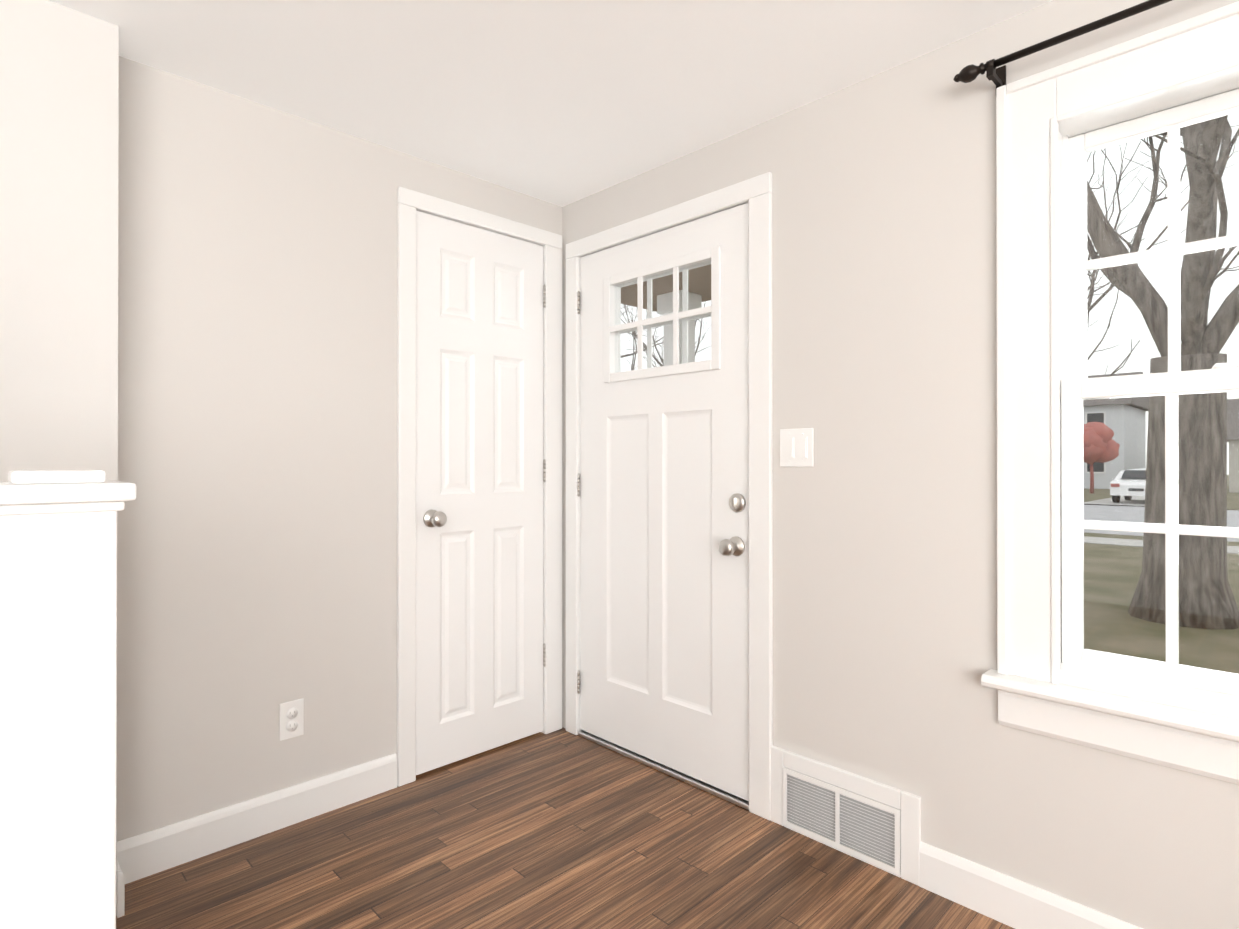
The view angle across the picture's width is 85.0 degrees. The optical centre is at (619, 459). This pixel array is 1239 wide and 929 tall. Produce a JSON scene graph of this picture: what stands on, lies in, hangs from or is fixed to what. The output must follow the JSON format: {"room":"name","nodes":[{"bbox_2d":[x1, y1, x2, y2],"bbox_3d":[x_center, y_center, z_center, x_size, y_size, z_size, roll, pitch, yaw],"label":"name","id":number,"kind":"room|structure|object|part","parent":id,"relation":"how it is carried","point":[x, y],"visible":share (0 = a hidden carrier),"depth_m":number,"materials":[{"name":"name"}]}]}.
{"room":"living room","nodes":[
{"label":"living room","id":0,"kind":"room"},
{"bbox_2d":[0,0,118,914],"bbox_3d":[-2.509,0.022,0.693,3.192,2.232,0.312,0,0,-44],"label":"wall","id":1,"kind":"structure","parent":0,"point":[59,101],"depth_m":1.62,"materials":[{"name":"paint"}]},
{"bbox_2d":[117,56,561,841],"bbox_3d":[-0.805,0.028,2.469,1.728,2.232,0.160,0,0,-44],"label":"wall","id":2,"kind":"structure","parent":0,"point":[257,418],"depth_m":2.05,"materials":[{"name":"white paint"}]},
{"bbox_2d":[117,753,396,904],"bbox_3d":[-1.061,1.085,2.074,0.813,0.115,0.040,0,0,-44],"label":"baseboard","id":3,"kind":"structure","parent":2,"relation":"attached to","point":[152,852],"depth_m":2.03,"materials":[{"name":"white wood"}]},
{"bbox_2d":[279,698,303,740],"bbox_3d":[-1.030,0.817,2.128,0.072,0.116,0.008,0,0,-44],"label":"outlet","id":4,"kind":"object","parent":2,"relation":"attached to","point":[291,719],"visible":1,"depth_m":2.12,"materials":[{"name":"white plastic"}]},
{"bbox_2d":[416,211,542,774],"bbox_3d":[-0.516,0.118,2.617,0.581,2.028,0.117,0,0,-44],"label":"closet door","id":5,"kind":"structure","parent":2,"relation":"in","point":[479,490],"depth_m":2.61,"materials":[{"name":"white wood"}]},
{"bbox_3d":[-0.661,0.214,2.444,0.066,0.066,0.074,0,0,-44],"label":"knob","id":6,"kind":"part","parent":5,"relation":"part of","materials":[{"name":"grey metal"}]},
{"bbox_2d":[397,186,561,786],"bbox_3d":[-0.583,0.114,2.686,0.623,2.061,0.160,0,0,-44],"label":"door frame","id":7,"kind":"structure","parent":2,"relation":"attached to","point":[543,426],"depth_m":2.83,"materials":[{"name":"white wood"}]},
{"bbox_2d":[543,284,545,666],"bbox_3d":[-0.315,0.065,2.832,0.012,1.597,0.022,0,0,-44],"label":"closet door hinges","id":8,"kind":"object","parent":2,"relation":"attached to","point":[544,474],"visible":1,"depth_m":2.82,"materials":[{"name":"grey metal"}]},
{"bbox_2d":[48,0,1052,206],"bbox_3d":[-0.364,-1.147,-0.259,4.920,0.100,6.360,0,0,-44],"label":"ceiling","id":9,"kind":"structure","parent":0,"point":[561,103],"depth_m":1.86,"materials":[{"name":"white paint"}]},
{"bbox_2d":[116,727,1014,928],"bbox_3d":[-0.364,1.185,-0.266,4.920,0.100,6.360,0,0,-44],"label":"floor","id":10,"kind":"structure","parent":0,"point":[562,828],"depth_m":1.90,"materials":[{"name":"brown wood"}]},
{"bbox_2d":[0,470,135,928],"bbox_3d":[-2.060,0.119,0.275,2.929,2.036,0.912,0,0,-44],"label":"half wall","id":11,"kind":"structure","parent":10,"relation":"on","point":[58,630],"depth_m":0.93,"materials":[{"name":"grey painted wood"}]},
{"bbox_2d":[562,0,1238,928],"bbox_3d":[1.687,0.024,1.046,0.160,2.232,5.360,0,0,-44],"label":"wall","id":12,"kind":"structure","parent":0,"point":[884,368],"depth_m":1.83,"materials":[{"name":"white paint"}]},
{"bbox_2d":[577,203,748,800],"bbox_3d":[0.123,0.138,2.516,0.126,1.968,0.857,0,0,-44],"label":"entry door","id":13,"kind":"structure","parent":12,"relation":"in","point":[664,588],"depth_m":2.48,"materials":[{"name":"white wood"}]},
{"bbox_3d":[-0.167,0.135,2.822,0.022,1.677,0.012,0,0,-44],"label":"entry door hinges","id":14,"kind":"part","parent":13,"relation":"part of","materials":[{"name":"silver metal"}]},
{"bbox_3d":[0.160,-0.519,2.527,0.004,0.366,0.522,0,0,-44],"label":"glass","id":15,"kind":"part","parent":13,"relation":"part of","materials":[{"name":"clear glass"}]},
{"bbox_3d":[0.364,0.288,2.232,0.074,0.066,0.066,0,0,-44],"label":"knob","id":16,"kind":"part","parent":13,"relation":"part of","materials":[{"name":"grey metal"}]},
{"bbox_2d":[729,493,745,511],"bbox_3d":[0.384,0.143,2.244,0.029,0.064,0.064,0,0,-44],"label":"deadbolt","id":17,"kind":"object","parent":13,"relation":"attached to","point":[737,502],"depth_m":2.24,"materials":[{"name":"grey metal"}]},
{"bbox_2d":[578,730,748,809],"bbox_3d":[0.203,1.134,2.584,0.222,0.020,0.854,0,0,-44],"label":"sill","id":18,"kind":"structure","parent":12,"relation":"attached to","point":[718,792],"depth_m":2.46,"materials":[{"name":"silver metal"}]},
{"bbox_2d":[566,172,772,819],"bbox_3d":[0.187,0.115,2.564,0.178,2.058,1.008,0,0,-44],"label":"door frame","id":19,"kind":"structure","parent":12,"relation":"attached to","point":[756,192],"depth_m":2.30,"materials":[{"name":"white wood"}]},
{"bbox_3d":[0.141,-0.519,2.508,0.011,0.422,0.578,0,0,-44],"label":"inner entry door lite frame","id":20,"kind":"part","parent":19,"relation":"part of","materials":[{"name":"white wood"}]},
{"bbox_3d":[0.180,-0.519,2.546,0.011,0.422,0.578,0,0,-44],"label":"outer entry door glass frame","id":21,"kind":"part","parent":19,"relation":"part of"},
{"bbox_2d":[780,428,813,466],"bbox_3d":[0.545,-0.037,2.089,0.010,0.118,0.116,0,0,-44],"label":"light switch","id":22,"kind":"object","parent":12,"relation":"attached to","point":[796,447],"visible":1,"depth_m":2.09,"materials":[{"name":"white plastic"}]},
{"bbox_2d":[771,745,920,885],"bbox_3d":[0.643,1.024,1.980,0.019,0.236,0.465,0,0,-44],"label":"air vent","id":23,"kind":"object","parent":12,"relation":"in","point":[861,826],"depth_m":1.96,"materials":[{"name":"white metal"}]},
{"bbox_2d":[919,841,1142,928],"bbox_3d":[2.087,1.080,0.509,0.014,0.115,3.657,0,0,-44],"label":"baseboard","id":24,"kind":"structure","parent":12,"relation":"attached to","point":[1010,901],"depth_m":1.67,"materials":[{"name":"white wood"}]},
{"bbox_2d":[953,0,1171,87],"bbox_3d":[1.477,-0.944,1.078,0.098,0.068,1.775,0,0,-44],"label":"curtain rod","id":25,"kind":"object","parent":12,"relation":"attached to","point":[972,72],"visible":0.98,"depth_m":1.56,"materials":[{"name":"black metal"}]},
{"bbox_2d":[981,669,1238,742],"bbox_3d":[1.232,0.540,1.390,0.137,0.030,0.862,0,0,-44],"label":"stool","id":26,"kind":"object","parent":12,"relation":"attached to","point":[1198,722],"visible":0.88,"depth_m":1.47,"materials":[{"name":"white wood"}]},
{"bbox_2d":[996,1,1238,694],"bbox_3d":[1.292,-0.197,1.451,0.216,1.444,0.818,0,0,-44],"label":"window","id":27,"kind":"structure","parent":12,"relation":"in","point":[1043,117],"depth_m":1.60,"materials":[{"name":"white"}]},
{"bbox_3d":[1.293,0.151,1.451,0.034,0.692,0.586,0,0,-44],"label":"window sash","id":28,"kind":"part","parent":27,"relation":"part of","materials":[{"name":"white wood"}]},
{"bbox_3d":[1.325,-0.474,1.484,0.034,0.650,0.586,0,0,-44],"label":"window sash","id":29,"kind":"part","parent":27,"relation":"part of","materials":[{"name":"white wood"}]},
{"bbox_3d":[1.293,0.155,1.451,0.004,0.612,0.514,0,0,-44],"label":"sash glass","id":30,"kind":"part","parent":27,"relation":"part of","materials":[{"name":"clear glass"}]},
{"bbox_3d":[1.325,-0.477,1.484,0.004,0.572,0.514,0,0,-44],"label":"sash glass","id":31,"kind":"part","parent":27,"relation":"part of","materials":[{"name":"clear glass"}]},
{"bbox_2d":[1212,362,1238,368],"bbox_3d":[1.298,-0.202,1.447,0.032,0.013,0.046,0,0,-44],"label":"sash lock","id":32,"kind":"object","parent":27,"relation":"attached to","point":[1223,365],"visible":0.96,"depth_m":1.44,"materials":[{"name":"white metal"}]},
{"bbox_2d":[998,690,1238,784],"bbox_3d":[1.227,0.605,1.385,0.020,0.100,0.818,0,0,-44],"label":"apron","id":33,"kind":"object","parent":12,"relation":"attached to","point":[1206,756],"visible":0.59,"depth_m":1.49,"materials":[{"name":"white wood"}]},
{"bbox_2d":[1059,663,1238,718],"bbox_3d":[1.258,0.509,1.415,0.070,0.030,0.589,0,0,-44],"label":"window sill","id":34,"kind":"structure","parent":12,"relation":"attached to","point":[1203,700],"depth_m":1.48,"materials":[{"name":"white wood"}]},
{"label":"outside","id":35,"kind":"structure","parent":0,"visible":0},
{"bbox_2d":[1084,496,1144,506],"bbox_3d":[25.547,1.882,31.943,14.500,0.112,3.600,0,0,-44],"label":"driveway","id":36,"kind":"structure","parent":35,"point":[1125,502],"depth_m":28.76,"materials":[{"name":"concrete"}]},
{"bbox_2d":[1110,468,1145,502],"bbox_3d":[22.576,1.104,29.036,4.416,1.450,1.820,0,0,-44],"label":"car","id":37,"kind":"object","parent":36,"relation":"on","point":[1130,480],"depth_m":28.06,"materials":[{"name":"white paint"}]},
{"bbox_2d":[1084,536,1238,553],"bbox_3d":[11.255,1.824,14.165,1.400,0.115,140.000,0,0,-44],"label":"sidewalk","id":38,"kind":"structure","parent":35,"point":[1138,543],"depth_m":14.45,"materials":[{"name":"concrete"}]},
{"bbox_3d":[0.746,1.468,3.627,2.065,0.560,2.250,0,0,-44],"label":"porch","id":39,"kind":"object","parent":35,"visible":0},
{"bbox_2d":[657,290,701,365],"bbox_3d":[0.388,0.060,4.393,0.210,2.260,0.210,0,0,-44],"label":"porch column","id":40,"kind":"structure","parent":39,"relation":"on","point":[691,306],"depth_m":4.31,"materials":[{"name":"white"}]},
{"bbox_2d":[621,264,710,311],"bbox_3d":[0.561,-1.513,3.539,1.665,0.880,2.530,0,0,-44],"label":"porch roof","id":41,"kind":"structure","parent":40,"relation":"on","point":[706,289],"depth_m":4.20,"materials":[{"name":"brown wood"}]},
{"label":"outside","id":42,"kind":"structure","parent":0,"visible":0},
{"bbox_2d":[1084,475,1238,673],"bbox_3d":[42.681,1.980,44.947,119.820,0.200,140.000,0,0,-44],"label":"lawn","id":43,"kind":"structure","parent":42,"point":[1115,593],"depth_m":7.48,"materials":[{"name":"green plant"}]},
{"bbox_2d":[621,306,663,357],"bbox_3d":[-2.468,-3.179,14.038,9.077,10.248,9.404,0,0,-44],"label":"trees","id":44,"kind":"object","parent":43,"relation":"on","point":[626,355],"depth_m":15.06,"materials":[{"name":"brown plant"}]},
{"bbox_2d":[621,304,709,369],"bbox_3d":[1.761,-6.008,47.825,13.381,16.144,12.212,0,0,-44],"label":"tree","id":45,"kind":"object","parent":43,"relation":"on","point":[634,335],"depth_m":46.41,"materials":[{"name":"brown plant"}]},
{"bbox_2d":[1083,422,1119,492],"bbox_3d":[26.223,-0.123,37.498,2.321,3.969,2.256,0,0,-44],"label":"maple tree","id":46,"kind":"object","parent":43,"relation":"on","point":[1101,440],"depth_m":36.88,"materials":[{"name":"red plant"}]},
{"bbox_2d":[1083,372,1148,488],"bbox_3d":[31.697,-2.008,48.899,8.800,7.800,9.800,0,0,-44],"label":"house","id":47,"kind":"structure","parent":43,"relation":"on","point":[1125,422],"depth_m":43.89,"materials":[{"name":"white"}]},
{"bbox_2d":[1087,139,1237,376],"bbox_3d":[21.125,-6.497,31.376,14.090,16.977,15.030,0,0,-44],"label":"tree","id":48,"kind":"object","parent":43,"relation":"on","point":[1092,284],"depth_m":29.36,"materials":[{"name":"brown plant"}]},
{"bbox_2d":[1087,115,1238,628],"bbox_3d":[7.702,-6.303,6.126,15.590,16.454,15.534,0,0,-44],"label":"tree","id":49,"kind":"object","parent":43,"relation":"on","point":[1201,467],"depth_m":7.23,"materials":[{"name":"brown plant"}]},
{"bbox_2d":[1227,399,1238,492],"bbox_3d":[41.129,-0.943,37.837,8.800,5.600,10.800,0,0,-44],"label":"house","id":50,"kind":"structure","parent":43,"relation":"on","point":[1230,432],"depth_m":38.55,"materials":[{"name":"grey"}]},
{"bbox_2d":[1084,505,1238,541],"bbox_3d":[17.435,1.916,20.218,13.500,0.170,140.000,0,0,-44],"label":"street","id":51,"kind":"structure","parent":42,"point":[1117,509],"depth_m":21.90,"materials":[{"name":"grey asphalt"}]}
]}

